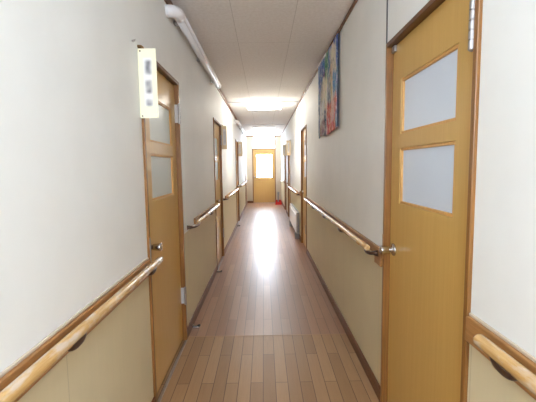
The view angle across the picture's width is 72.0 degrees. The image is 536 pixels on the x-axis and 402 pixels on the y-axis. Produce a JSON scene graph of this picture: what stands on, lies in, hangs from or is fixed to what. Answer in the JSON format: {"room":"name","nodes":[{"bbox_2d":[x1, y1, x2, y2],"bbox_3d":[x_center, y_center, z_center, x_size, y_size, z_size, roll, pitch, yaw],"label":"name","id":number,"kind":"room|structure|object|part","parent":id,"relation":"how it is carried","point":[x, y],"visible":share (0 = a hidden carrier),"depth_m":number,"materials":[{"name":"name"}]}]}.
{"room":"hospital interior","nodes":[
{"label":"hospital interior","id":0,"kind":"room"},
{"bbox_2d":[0,0,246,401],"bbox_3d":[-0.735,-0.428,5.777,0.120,2.402,15.200,-1,5,-1],"label":"wall","id":1,"kind":"structure","parent":0,"point":[73,211],"depth_m":1.28,"materials":[{"name":"white paint"}]},
{"bbox_2d":[0,257,162,401],"bbox_3d":[-0.570,0.463,0.546,0.075,0.088,2.815,-1,5,-1],"label":"handrail","id":2,"kind":"object","parent":1,"relation":"attached to","point":[18,378],"visible":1,"depth_m":1.04,"materials":[{"name":"brown wood"}]},
{"bbox_2d":[137,45,158,117],"bbox_3d":[-0.591,-0.588,1.808,0.093,0.356,0.024,0,5,11],"label":"hanging sign","id":3,"kind":"object","parent":1,"relation":"attached to","point":[147,66],"visible":1,"depth_m":1.81,"materials":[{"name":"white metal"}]},
{"bbox_2d":[139,47,187,401],"bbox_3d":[-0.660,0.142,2.310,0.162,1.905,0.821,-1,5,-1],"label":"door","id":4,"kind":"structure","parent":1,"relation":"in","point":[161,136],"depth_m":2.34,"materials":[{"name":"brown wood"}]},
{"bbox_3d":[-0.612,0.256,1.920,0.002,0.130,0.015,-1,5,-1],"label":"strike plate","id":5,"kind":"part","parent":4,"relation":"part of","materials":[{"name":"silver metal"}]},
{"bbox_3d":[-0.610,0.249,1.992,0.072,0.062,0.062,-1,5,-1],"label":"knob","id":6,"kind":"part","parent":4,"relation":"part of","materials":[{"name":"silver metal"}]},
{"bbox_3d":[-0.673,-0.480,2.285,0.005,0.238,0.482,-1,5,-1],"label":"frosted pane","id":7,"kind":"part","parent":4,"relation":"part of","materials":[{"name":"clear glass"}]},
{"bbox_3d":[-0.669,-0.155,2.315,0.005,0.248,0.482,-1,5,-1],"label":"frosted pane","id":8,"kind":"part","parent":4,"relation":"part of","materials":[{"name":"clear glass"}]},
{"bbox_3d":[-0.648,-0.622,2.627,0.032,0.128,0.004,-1,5,-1],"label":"hinge plate","id":9,"kind":"part","parent":4,"relation":"part of","materials":[{"name":"silver metal"}]},
{"bbox_3d":[-0.632,0.706,2.751,0.032,0.120,0.004,-1,5,-1],"label":"hinge plate","id":10,"kind":"part","parent":4,"relation":"part of","materials":[{"name":"silver metal"}]},
{"bbox_2d":[165,4,220,88],"bbox_3d":[-0.612,-1.316,3.435,0.103,0.077,2.236,-1,5,-1],"label":"pipe cover","id":11,"kind":"object","parent":1,"relation":"attached to","point":[172,11],"visible":1,"depth_m":2.75,"materials":[{"name":"white plastic"}]},
{"bbox_2d":[187,265,217,336],"bbox_3d":[-0.629,0.928,3.725,0.012,0.078,1.850,-1,5,-1],"label":"baseboard","id":12,"kind":"structure","parent":1,"relation":"attached to","point":[199,306],"depth_m":3.39,"materials":[{"name":"brown wood"}]},
{"bbox_2d":[187,203,219,229],"bbox_3d":[-0.615,0.129,3.723,0.087,0.061,1.691,-1,5,-1],"label":"handrail","id":13,"kind":"object","parent":1,"relation":"attached to","point":[209,211],"visible":1,"depth_m":3.44,"materials":[{"name":"brown wood"}]},
{"bbox_3d":[-0.591,0.110,3.800,0.035,0.035,1.440,-1,5,-1],"label":"rail","id":14,"kind":"part","parent":13,"relation":"part of","materials":[{"name":"brown wood"}]},
{"bbox_2d":[164,0,246,137],"bbox_3d":[-0.684,-1.595,5.669,0.012,0.060,15.000,-1,5,-1],"label":"trim","id":15,"kind":"structure","parent":1,"relation":"attached to","point":[166,1],"depth_m":5.61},
{"bbox_2d":[213,117,223,268],"bbox_3d":[-0.691,-0.103,4.954,0.162,1.905,0.790,-1,5,-1],"label":"door","id":16,"kind":"structure","parent":1,"relation":"in","point":[217,137],"depth_m":5.13,"materials":[{"name":"brown wood"}]},
{"bbox_3d":[-0.704,-0.724,4.906,0.005,0.238,0.464,-1,5,-1],"label":"frosted pane","id":17,"kind":"part","parent":16,"relation":"part of","materials":[{"name":"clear glass"}]},
{"bbox_3d":[-0.700,-0.398,4.936,0.005,0.248,0.464,-1,5,-1],"label":"frosted pane","id":18,"kind":"part","parent":16,"relation":"part of","materials":[{"name":"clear glass"}]},
{"bbox_2d":[221,125,226,148],"bbox_3d":[-0.638,-0.929,5.339,0.083,0.355,0.024,-1,5,-1],"label":"hanging sign","id":19,"kind":"object","parent":1,"relation":"attached to","point":[223,128],"visible":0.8,"depth_m":5.33,"materials":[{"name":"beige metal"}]},
{"bbox_2d":[224,224,237,254],"bbox_3d":[-0.666,0.642,6.804,0.012,0.078,2.755,-1,5,-1],"label":"baseboard","id":20,"kind":"structure","parent":1,"relation":"attached to","point":[233,232],"depth_m":6.31,"materials":[{"name":"brown wood"}]},
{"bbox_2d":[223,187,238,200],"bbox_3d":[-0.651,-0.147,6.782,0.087,0.061,2.633,-1,5,-1],"label":"handrail","id":21,"kind":"object","parent":1,"relation":"attached to","point":[232,192],"visible":0.98,"depth_m":6.25,"materials":[{"name":"brown wood"}]},
{"bbox_2d":[235,139,239,223],"bbox_3d":[-0.733,-0.429,8.463,0.162,1.905,0.750,-1,5,-1],"label":"door","id":22,"kind":"structure","parent":1,"relation":"in","point":[236,141],"depth_m":8.74,"materials":[{"name":"brown wood"}]},
{"bbox_2d":[238,141,242,155],"bbox_3d":[-0.665,-1.253,8.824,0.110,0.362,0.024,-1,5,-1],"label":"hanging sign","id":23,"kind":"object","parent":1,"relation":"attached to","point":[239,143],"visible":0.91,"depth_m":8.81,"materials":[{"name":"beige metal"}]},
{"bbox_2d":[235,120,245,134],"bbox_3d":[-0.684,-1.846,9.413,0.099,0.073,2.993,-1,5,-1],"label":"pipe cover","id":24,"kind":"object","parent":1,"relation":"attached to","point":[236,121],"visible":0.98,"depth_m":8.78,"materials":[{"name":"white plastic"}]},
{"bbox_2d":[171,0,353,135],"bbox_3d":[-0.070,-1.673,5.669,1.481,0.080,15.200,-1,5,-1],"label":"ceiling","id":25,"kind":"structure","parent":0,"point":[257,50],"depth_m":3.34,"materials":[{"name":"white paint"}]},
{"bbox_2d":[228,101,298,102],"bbox_3d":[-0.077,-1.682,6.281,1.213,0.016,0.022,-1,5,-1],"label":"conduit","id":26,"kind":"object","parent":25,"relation":"attached to","point":[285,101],"visible":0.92,"depth_m":6.27,"materials":[{"name":"white plastic"}]},
{"bbox_2d":[253,127,274,130],"bbox_3d":[-0.117,-2.013,10.328,0.630,0.105,0.160,-1,5,-1],"label":"ceiling lamp","id":27,"kind":"object","parent":25,"relation":"attached to","point":[254,128],"visible":1,"depth_m":10.25,"materials":[{"name":"white plastic"}]},
{"bbox_2d":[247,103,281,109],"bbox_3d":[-0.063,-1.650,6.415,0.595,0.105,0.160,-1,5,-1],"label":"ceiling lamp","id":28,"kind":"object","parent":25,"relation":"attached to","point":[251,106],"visible":0.96,"depth_m":6.34,"materials":[{"name":"white plastic"}]},
{"bbox_2d":[243,124,286,124],"bbox_3d":[-0.116,-1.991,9.606,1.213,0.016,0.022,-1,5,-1],"label":"conduit","id":29,"kind":"object","parent":25,"relation":"attached to","point":[243,124],"visible":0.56,"depth_m":9.60,"materials":[{"name":"white plastic"}]},
{"bbox_2d":[246,136,281,200],"bbox_3d":[-0.144,-1.136,13.301,1.241,2.402,0.100,-1,5,-1],"label":"wall","id":30,"kind":"structure","parent":0,"point":[277,138],"depth_m":13.25,"materials":[{"name":"white paint"}]},
{"bbox_2d":[252,136,275,202],"bbox_3d":[-0.141,-1.124,13.268,0.836,2.385,0.148,-1,5,-1],"label":"door","id":31,"kind":"structure","parent":30,"relation":"in","point":[263,147],"depth_m":13.27,"materials":[{"name":"brown wood"}]},
{"bbox_3d":[-0.153,-2.089,13.195,0.780,0.394,0.006,-1,5,-1],"label":"transom pane","id":32,"kind":"part","parent":31,"relation":"part of","materials":[{"name":"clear glass"}]},
{"bbox_3d":[-0.133,-1.261,13.268,0.554,0.827,0.005,-1,5,-1],"label":"daylit pane","id":33,"kind":"part","parent":31,"relation":"part of","materials":[{"name":"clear glass"}]},
{"bbox_2d":[157,202,378,401],"bbox_3d":[-0.039,0.798,5.899,1.481,0.080,15.200,-1,5,-1],"label":"floor","id":34,"kind":"structure","parent":0,"point":[268,283],"depth_m":2.83,"materials":[{"name":"brown wood"}]},
{"bbox_2d":[192,324,200,328],"bbox_3d":[-0.582,1.016,3.000,0.064,0.036,0.028,-1,5,-1],"label":"door stop","id":35,"kind":"object","parent":34,"relation":"on","point":[198,325],"visible":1,"depth_m":2.99,"materials":[{"name":"silver metal"}]},
{"bbox_2d":[245,161,246,205],"bbox_3d":[-0.737,-0.591,12.340,0.015,1.510,0.800,-1,5,-1],"label":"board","id":36,"kind":"object","parent":34,"relation":"on","point":[245,161],"visible":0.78,"depth_m":12.05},
{"bbox_2d":[189,334,333,336],"bbox_3d":[-0.004,1.040,2.853,1.241,0.002,0.008,-1,5,-1],"label":"trim","id":37,"kind":"structure","parent":34,"relation":"on","point":[296,334],"depth_m":2.85,"materials":[{"name":"beige wood"}]},
{"bbox_2d":[275,192,281,204],"bbox_3d":[0.361,-0.097,12.710,0.224,0.431,0.218,-1,5,-1],"label":"dustpan","id":38,"kind":"object","parent":34,"relation":"on","point":[278,202],"visible":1,"depth_m":12.73,"materials":[{"name":"red plastic"}]},
{"bbox_2d":[289,203,298,238],"bbox_3d":[0.510,0.367,7.299,0.078,0.504,1.586,-1,5,-1],"label":"heater","id":39,"kind":"object","parent":34,"relation":"on","point":[294,213],"visible":1,"depth_m":6.77,"materials":[{"name":"white metal"}]},
{"bbox_3d":[0.487,0.327,7.298,0.013,0.315,1.560,-1,5,-1],"label":"panel","id":40,"kind":"part","parent":39,"relation":"part of","materials":[{"name":"white metal"}]},
{"bbox_3d":[0.527,0.383,6.508,0.047,0.360,0.008,-1,5,-1],"label":"panel","id":41,"kind":"part","parent":39,"relation":"part of","materials":[{"name":"grey plastic"}]},
{"bbox_2d":[281,0,535,401],"bbox_3d":[0.626,-0.447,5.791,0.120,2.402,15.200,-1,5,-1],"label":"wall","id":42,"kind":"structure","parent":0,"point":[345,166],"depth_m":1.46,"materials":[{"name":"white paint"}]},
{"bbox_2d":[283,145,285,155],"bbox_3d":[0.456,-1.418,10.228,0.103,0.328,0.024,-1,5,-1],"label":"hanging sign","id":43,"kind":"object","parent":42,"relation":"attached to","point":[284,146],"visible":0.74,"depth_m":10.22,"materials":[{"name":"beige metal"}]},
{"bbox_2d":[283,156,286,209],"bbox_3d":[0.540,-0.654,10.713,0.162,1.905,0.720,-1,5,-1],"label":"door","id":44,"kind":"structure","parent":42,"relation":"in","point":[284,180],"depth_m":11.03,"materials":[{"name":"brown wood"}]},
{"bbox_2d":[286,140,290,154],"bbox_3d":[0.476,-1.231,8.488,0.104,0.358,0.024,-1,5,-1],"label":"hanging sign","id":45,"kind":"object","parent":42,"relation":"attached to","point":[288,143],"visible":1,"depth_m":8.47,"materials":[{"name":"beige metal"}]},
{"bbox_2d":[287,155,290,216],"bbox_3d":[0.558,-0.508,9.139,0.162,1.905,0.720,-1,5,-1],"label":"door","id":46,"kind":"structure","parent":42,"relation":"in","point":[288,182],"depth_m":9.45,"materials":[{"name":"brown wood"}]},
{"bbox_2d":[288,186,300,195],"bbox_3d":[0.513,-0.219,7.511,0.075,0.061,2.555,-1,5,-1],"label":"handrail","id":47,"kind":"object","parent":42,"relation":"attached to","point":[294,190],"visible":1,"depth_m":6.98,"materials":[{"name":"brown wood"}]},
{"bbox_2d":[299,124,306,247],"bbox_3d":[0.598,-0.201,5.829,0.162,1.905,0.770,-1,5,-1],"label":"door","id":48,"kind":"structure","parent":42,"relation":"in","point":[303,191],"depth_m":6.01,"materials":[{"name":"brown wood"}]},
{"bbox_3d":[0.599,-0.496,5.811,0.005,0.248,0.450,-1,5,-1],"label":"frosted pane","id":49,"kind":"part","parent":48,"relation":"part of","materials":[{"name":"white glass"}]},
{"bbox_2d":[281,0,357,134],"bbox_3d":[0.544,-1.629,5.681,0.014,0.026,15.000,-1,5,-1],"label":"trim","id":50,"kind":"structure","parent":42,"relation":"attached to","point":[354,1],"depth_m":2.97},
{"bbox_2d":[318,31,338,138],"bbox_3d":[0.563,-1.026,3.537,0.024,0.785,1.070,-1,5,0],"label":"painting","id":51,"kind":"object","parent":42,"relation":"attached to","point":[328,68],"depth_m":3.37,"materials":[{"name":"fabric"}]},
{"bbox_3d":[0.557,-1.409,3.502,0.014,0.014,1.070,-1,5,-1],"label":"hanging rod","id":52,"kind":"part","parent":51,"relation":"part of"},
{"bbox_2d":[304,196,381,266],"bbox_3d":[0.558,0.142,3.703,0.075,0.097,3.505,-1,5,-1],"label":"handrail","id":53,"kind":"object","parent":42,"relation":"attached to","point":[361,240],"visible":0.99,"depth_m":2.49,"materials":[{"name":"brown wood"}]},
{"bbox_3d":[0.540,0.118,3.648,0.035,0.035,3.170,-1,5,-1],"label":"rail","id":54,"kind":"part","parent":53,"relation":"part of","materials":[{"name":"brown wood"}]},
{"bbox_2d":[306,248,379,401],"bbox_3d":[0.599,0.908,3.776,0.012,0.078,3.523,-1,5,-1],"label":"baseboard","id":55,"kind":"structure","parent":42,"relation":"attached to","point":[375,385],"depth_m":2.70,"materials":[{"name":"brown wood"}]},
{"bbox_2d":[386,0,387,43],"bbox_3d":[0.595,-1.028,1.838,0.008,0.473,0.009,-1,5,-1],"label":"cord","id":56,"kind":"object","parent":42,"relation":"attached to","point":[387,0],"visible":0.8,"depth_m":1.85,"materials":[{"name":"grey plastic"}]},
{"bbox_2d":[379,0,482,401],"bbox_3d":[0.649,0.198,1.533,0.162,1.905,0.813,-1,5,-1],"label":"door","id":57,"kind":"structure","parent":42,"relation":"in","point":[432,75],"depth_m":1.46,"materials":[{"name":"brown wood"}]},
{"bbox_3d":[0.603,0.240,1.933,0.002,0.130,0.017,-1,5,-1],"label":"strike plate","id":58,"kind":"part","parent":57,"relation":"part of","materials":[{"name":"silver metal"}]},
{"bbox_3d":[0.601,0.246,1.862,0.072,0.062,0.062,-1,5,-1],"label":"knob","id":59,"kind":"part","parent":57,"relation":"part of","materials":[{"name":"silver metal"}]},
{"bbox_3d":[0.650,-0.097,1.519,0.005,0.248,0.492,-1,5,-1],"label":"frosted pane","id":60,"kind":"part","parent":57,"relation":"part of","materials":[{"name":"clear glass"}]},
{"bbox_3d":[0.646,-0.423,1.489,0.005,0.238,0.492,-1,5,-1],"label":"frosted pane","id":61,"kind":"part","parent":57,"relation":"part of","materials":[{"name":"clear glass"}]},
{"bbox_2d":[465,313,535,399],"bbox_3d":[0.601,0.479,0.147,0.075,0.088,1.990,-1,5,-1],"label":"handrail","id":62,"kind":"object","parent":42,"relation":"attached to","point":[510,360],"visible":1,"depth_m":0.91,"materials":[{"name":"brown wood"}]},
{"bbox_3d":[0.583,0.461,0.079,0.035,0.035,1.858,-1,5,-1],"label":"rail","id":63,"kind":"part","parent":62,"relation":"part of","materials":[{"name":"brown wood"}]}
]}

